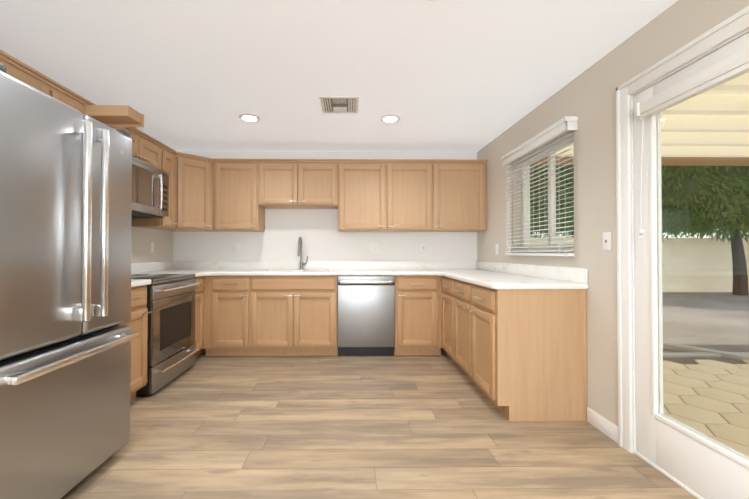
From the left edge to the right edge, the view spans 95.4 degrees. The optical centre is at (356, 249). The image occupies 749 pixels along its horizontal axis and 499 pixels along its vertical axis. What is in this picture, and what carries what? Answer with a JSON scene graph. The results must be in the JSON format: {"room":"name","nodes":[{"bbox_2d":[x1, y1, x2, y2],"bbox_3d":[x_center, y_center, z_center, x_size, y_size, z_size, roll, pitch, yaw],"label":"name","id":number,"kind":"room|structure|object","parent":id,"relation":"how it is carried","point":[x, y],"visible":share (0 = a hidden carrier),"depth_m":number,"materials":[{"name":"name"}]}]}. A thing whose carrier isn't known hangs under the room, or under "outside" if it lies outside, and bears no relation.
{"room":"kitchen","nodes":[
{"label":"kitchen","id":0,"kind":"room"},
{"bbox_2d":[131,227,173,262],"bbox_3d":[-2.296,-0.076,0.324,0.150,2.400,7.790,0,-1,-1],"label":"wall","id":1,"kind":"structure","parent":0,"point":[143,238],"depth_m":3.74,"materials":[{"name":"paint"}]},
{"bbox_2d":[0,50,55,98],"bbox_3d":[-2.068,-0.866,1.830,0.336,0.348,0.577,0,-1,-1],"label":"upper cabinet","id":2,"kind":"object","parent":1,"relation":"attached to","point":[25,74],"depth_m":1.97,"materials":[{"name":"brown wood"}]},
{"bbox_2d":[56,82,111,127],"bbox_3d":[-2.075,-0.637,2.375,0.336,0.796,0.518,0,-1,-1],"label":"upper cabinet","id":3,"kind":"object","parent":1,"relation":"attached to","point":[64,95],"depth_m":2.37,"materials":[{"name":"brown wood"}]},
{"bbox_2d":[112,114,147,162],"bbox_3d":[-2.081,-0.900,2.849,0.336,0.263,0.425,0,-1,-1],"label":"upper cabinet","id":4,"kind":"object","parent":1,"relation":"attached to","point":[139,139],"depth_m":2.96,"materials":[{"name":"brown wood"}]},
{"bbox_2d":[132,157,168,217],"bbox_3d":[-2.023,-0.539,2.997,0.456,0.450,0.720,0,-1,-1],"label":"microwave","id":5,"kind":"object","parent":4,"relation":"attached to","point":[150,191],"visible":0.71,"depth_m":3.05,"materials":[{"name":"silver metal"}]},
{"bbox_2d":[150,242,153,252],"bbox_3d":[-2.260,-0.023,3.759,0.008,0.115,0.070,0,-1,-1],"label":"electrical outlet plate","id":6,"kind":"object","parent":1,"relation":"attached to","point":[151,243],"depth_m":3.75,"materials":[{"name":"white plastic"}]},
{"bbox_2d":[131,262,175,273],"bbox_3d":[-2.242,0.184,3.066,0.020,0.100,2.256,0,-1,-1],"label":"backsplash","id":7,"kind":"structure","parent":1,"relation":"attached to","point":[136,268],"depth_m":3.72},
{"bbox_2d":[131,144,179,229],"bbox_3d":[-2.062,-0.627,3.519,0.391,0.796,0.317,0,-1,-1],"label":"upper cabinet","id":8,"kind":"object","parent":1,"relation":"attached to","point":[171,157],"depth_m":3.54,"materials":[{"name":"brown wood"}]},
{"bbox_2d":[148,138,163,169],"bbox_3d":[-2.085,-0.897,3.150,0.336,0.263,0.426,0,-1,-1],"label":"upper cabinet","id":9,"kind":"object","parent":1,"relation":"attached to","point":[155,149],"depth_m":3.26,"materials":[{"name":"brown wood"}]},
{"bbox_2d":[165,152,211,231],"bbox_3d":[-1.960,-0.624,3.887,0.606,0.796,0.676,0,-1,-1],"label":"upper cabinet","id":10,"kind":"object","parent":1,"relation":"attached to","point":[195,171],"depth_m":3.77,"materials":[{"name":"brown wood"}]},
{"bbox_2d":[173,151,476,260],"bbox_3d":[-0.378,-0.040,4.318,4.087,2.400,0.150,0,-1,-1],"label":"wall","id":11,"kind":"structure","parent":0,"point":[320,235],"depth_m":4.24,"materials":[{"name":"paint"}]},
{"bbox_2d":[231,243,240,252],"bbox_3d":[-1.496,-0.019,4.225,0.118,0.115,0.008,0,-1,-1],"label":"electrical outlet plate","id":12,"kind":"object","parent":11,"relation":"attached to","point":[235,247],"depth_m":4.22,"materials":[{"name":"white plastic"}]},
{"bbox_2d":[212,158,267,231],"bbox_3d":[-1.392,-0.622,4.037,0.653,0.796,0.391,0,-1,-1],"label":"upper cabinet","id":13,"kind":"object","parent":11,"relation":"attached to","point":[237,184],"depth_m":3.91,"materials":[{"name":"brown wood"}]},
{"bbox_2d":[264,159,307,208],"bbox_3d":[-0.875,-0.764,4.072,0.523,0.512,0.337,0,-1,-1],"label":"upper cabinet","id":14,"kind":"object","parent":11,"relation":"attached to","point":[283,178],"depth_m":3.91,"materials":[{"name":"brown wood"}]},
{"bbox_2d":[304,159,339,208],"bbox_3d":[-0.477,-0.764,4.077,0.522,0.512,0.337,0,-1,-1],"label":"upper cabinet","id":15,"kind":"object","parent":11,"relation":"attached to","point":[321,176],"depth_m":3.92,"materials":[{"name":"brown wood"}]},
{"bbox_2d":[176,262,475,269],"bbox_3d":[-0.377,0.195,4.228,3.780,0.100,0.020,0,-1,-1],"label":"backsplash","id":16,"kind":"structure","parent":11,"relation":"attached to","point":[179,265],"depth_m":4.22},
{"bbox_2d":[369,243,377,252],"bbox_3d":[0.213,-0.019,4.246,0.118,0.115,0.008,0,-1,-1],"label":"electrical outlet plate","id":17,"kind":"object","parent":11,"relation":"attached to","point":[373,247],"depth_m":4.24,"materials":[{"name":"white plastic"}]},
{"bbox_2d":[332,159,439,231],"bbox_3d":[0.332,-0.622,4.086,1.235,0.796,0.337,0,-1,-1],"label":"upper cabinet","id":18,"kind":"object","parent":11,"relation":"attached to","point":[377,195],"depth_m":3.93,"materials":[{"name":"brown wood"}]},
{"bbox_2d":[421,243,426,252],"bbox_3d":[0.841,-0.019,4.254,0.070,0.115,0.009,0,-1,-1],"label":"electrical outlet plate","id":19,"kind":"object","parent":11,"relation":"attached to","point":[423,245],"depth_m":4.25,"materials":[{"name":"white plastic"}]},
{"bbox_2d":[436,159,487,231],"bbox_3d":[1.162,-0.622,4.096,0.706,0.796,0.337,0,-1,-1],"label":"upper cabinet","id":20,"kind":"object","parent":11,"relation":"attached to","point":[463,182],"depth_m":3.94,"materials":[{"name":"brown wood"}]},
{"bbox_2d":[0,0,677,151],"bbox_3d":[-0.327,-1.240,0.359,4.087,0.247,8.090,0,-1,-1],"label":"ceiling","id":21,"kind":"structure","parent":0,"point":[435,75],"depth_m":2.17,"materials":[{"name":"paint"}]},
{"bbox_2d":[238,113,259,121],"bbox_3d":[-0.985,-1.208,3.130,0.194,0.010,0.194,0,-1,-1],"label":"recessed light","id":22,"kind":"object","parent":21,"relation":"in","point":[248,117],"visible":0.96,"depth_m":3.10,"materials":[{"name":"white plastic"}]},
{"bbox_2d":[319,96,358,112],"bbox_3d":[-0.140,-1.203,2.842,0.314,0.011,0.314,0,-1,-1],"label":"ceiling vent","id":23,"kind":"object","parent":21,"relation":"in","point":[339,104],"visible":0.98,"depth_m":2.82,"materials":[{"name":"white metal"}]},
{"bbox_2d":[380,114,400,122],"bbox_3d":[0.311,-1.208,3.147,0.194,0.010,0.194,0,-1,-1],"label":"recessed light","id":24,"kind":"object","parent":21,"relation":"in","point":[389,118],"visible":0.98,"depth_m":3.12,"materials":[{"name":"white plastic"}]},
{"bbox_2d":[61,348,696,498],"bbox_3d":[-0.327,1.149,0.338,4.087,0.050,8.090,0,-1,-1],"label":"floor","id":25,"kind":"structure","parent":0,"point":[441,426],"depth_m":2.00,"materials":[{"name":"brown wood"}]},
{"bbox_2d":[0,64,138,498],"bbox_3d":[-1.689,0.236,1.536,0.981,1.797,0.775,0,-1,-1],"label":"refrigerator","id":26,"kind":"object","parent":25,"relation":"on","point":[66,338],"visible":1,"depth_m":1.45,"materials":[{"name":"silver metal"}]},
{"bbox_2d":[119,290,150,401],"bbox_3d":[-1.922,0.705,2.397,0.643,0.875,0.455,0,-1,-1],"label":"base cabinet","id":27,"kind":"object","parent":25,"relation":"on","point":[138,322],"depth_m":2.52,"materials":[{"name":"brown wood"}]},
{"bbox_2d":[131,274,199,395],"bbox_3d":[-1.854,0.691,2.988,0.688,0.915,0.722,0,-1,-1],"label":"range","id":28,"kind":"object","parent":25,"relation":"on","point":[171,350],"visible":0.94,"depth_m":2.87,"materials":[{"name":"silver metal"}]},
{"bbox_2d":[193,290,203,357],"bbox_3d":[-1.936,0.715,3.475,0.643,0.875,0.250,0,-1,-1],"label":"base cabinet","id":29,"kind":"object","parent":25,"relation":"on","point":[199,294],"depth_m":3.52,"materials":[{"name":"brown wood"}]},
{"bbox_2d":[204,290,255,355],"bbox_3d":[-1.354,0.719,3.884,0.570,0.875,0.672,0,-1,-1],"label":"base cabinet","id":30,"kind":"object","parent":25,"relation":"on","point":[229,315],"depth_m":3.61,"materials":[{"name":"brown wood"}]},
{"bbox_2d":[256,290,337,355],"bbox_3d":[-0.709,0.719,3.921,1.000,0.875,0.616,0,-1,-1],"label":"base cabinet","id":31,"kind":"object","parent":25,"relation":"on","point":[288,322],"depth_m":3.62,"materials":[{"name":"brown wood"}]},
{"bbox_2d":[337,276,394,355],"bbox_3d":[0.101,0.721,3.890,0.614,0.872,0.604,0,-1,-1],"label":"dishwasher","id":32,"kind":"object","parent":25,"relation":"on","point":[366,316],"visible":1,"depth_m":3.62,"materials":[{"name":"silver metal"}]},
{"bbox_2d":[394,290,439,354],"bbox_3d":[0.666,0.719,3.938,0.510,0.875,0.616,0,-1,-1],"label":"base cabinet","id":33,"kind":"object","parent":25,"relation":"on","point":[417,312],"depth_m":3.64,"materials":[{"name":"brown wood"}]},
{"bbox_2d":[440,290,447,354],"bbox_3d":[1.216,0.714,3.364,0.616,0.875,0.503,0,-1,-1],"label":"base cabinet","id":34,"kind":"object","parent":25,"relation":"on","point":[443,293],"depth_m":3.54,"materials":[{"name":"brown wood"}]},
{"bbox_2d":[448,290,586,420],"bbox_3d":[1.224,0.709,2.758,0.616,0.875,0.986,0,-1,-1],"label":"base cabinet","id":35,"kind":"object","parent":25,"relation":"on","point":[510,339],"depth_m":2.27,"materials":[{"name":"brown wood"}]},
{"bbox_2d":[131,270,587,289],"bbox_3d":[-0.364,0.255,3.236,3.780,0.040,2.002,0,-1,-1],"label":"countertop","id":36,"kind":"structure","parent":35,"relation":"on","point":[208,279],"depth_m":3.61,"materials":[{"name":"white stone"}]},
{"bbox_2d":[296,237,307,269],"bbox_3d":[-0.648,0.044,4.095,0.116,0.398,0.219,0,-1,-1],"label":"faucet","id":37,"kind":"object","parent":36,"relation":"on","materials":[{"name":"silver metal"}]},
{"bbox_2d":[477,0,748,425],"bbox_3d":[1.635,-0.076,0.374,0.162,2.400,7.790,0,-1,-1],"label":"wall","id":38,"kind":"structure","parent":0,"point":[587,97],"depth_m":2.21,"materials":[{"name":"paint"}]},
{"bbox_2d":[496,244,498,254],"bbox_3d":[1.519,-0.001,3.677,0.008,0.115,0.070,0,-1,-1],"label":"electrical outlet plate","id":39,"kind":"object","parent":38,"relation":"attached to","point":[497,245],"depth_m":3.66,"materials":[{"name":"white plastic"}]},
{"bbox_2d":[476,262,587,281],"bbox_3d":[1.516,0.186,3.251,0.020,0.100,1.981,0,-1,-1],"label":"backsplash","id":40,"kind":"structure","parent":38,"relation":"attached to","point":[566,274],"depth_m":2.78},
{"bbox_2d":[501,116,577,255],"bbox_3d":[1.488,-0.435,2.866,0.092,0.975,1.020,0,-1,-1],"label":"window blind","id":41,"kind":"object","parent":38,"relation":"attached to","point":[562,126],"visible":0.98,"depth_m":2.72,"materials":[{"name":"white plastic"}]},
{"bbox_2d":[602,232,611,250],"bbox_3d":[1.539,-0.050,2.092,0.009,0.115,0.070,0,-1,-1],"label":"light switch","id":42,"kind":"object","parent":38,"relation":"attached to","point":[606,238],"depth_m":2.08,"materials":[{"name":"white plastic"}]},
{"bbox_2d":[587,6,748,498],"bbox_3d":[1.642,0.070,-0.627,0.234,2.090,5.790,0,-1,-1],"label":"door frame","id":43,"kind":"structure","parent":38,"relation":"attached to","point":[697,464],"depth_m":1.77,"materials":[{"name":"white wood"}]},
{"label":"outside","id":44,"kind":"structure","parent":0,"visible":0},
{"bbox_2d":[662,292,748,352],"bbox_3d":[9.914,1.352,9.973,100.000,0.200,100.000,0,-1,-1],"label":"ground","id":45,"kind":"structure","parent":44,"point":[688,299],"depth_m":5.82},
{"bbox_2d":[530,238,748,291],"bbox_3d":[9.143,0.343,-0.919,42.220,1.620,22.220,0,-1,-1],"label":"fence","id":46,"kind":"object","parent":45,"relation":"on","point":[699,270],"depth_m":9.98,"materials":[{"name":"paint"}]},
{"bbox_2d":[530,165,748,295],"bbox_3d":[10.210,-2.080,9.969,16.309,6.683,5.621,0,-1,-1],"label":"trees","id":47,"kind":"object","parent":45,"relation":"on","point":[692,192],"depth_m":9.00,"materials":[{"name":"green plant"}]},
{"bbox_2d":[663,342,748,360],"bbox_3d":[3.328,1.166,4.340,3.315,0.070,3.759,0,-1,-1],"label":"curb","id":48,"kind":"object","parent":45,"relation":"on","point":[674,346],"depth_m":3.75,"materials":[{"name":"concrete"}]},
{"bbox_2d":[663,357,748,456],"bbox_3d":[3.370,1.152,1.040,3.315,0.036,5.300,0,-1,-1],"label":"patio floor","id":49,"kind":"structure","parent":45,"relation":"on","point":[724,365],"depth_m":2.66,"materials":[{"name":"stone"}]},
{"bbox_3d":[6.524,-0.033,1.731,0.130,2.419,6.750,0,-1,-1],"label":"patio post","id":50,"kind":"object","parent":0,"visible":0},
{"bbox_2d":[531,72,748,165],"bbox_3d":[4.161,-1.398,1.724,4.916,0.310,6.800,0,-1,-1],"label":"roof","id":51,"kind":"structure","parent":50,"relation":"on","point":[691,159],"depth_m":3.76,"materials":[{"name":"beige paint"}]}
]}

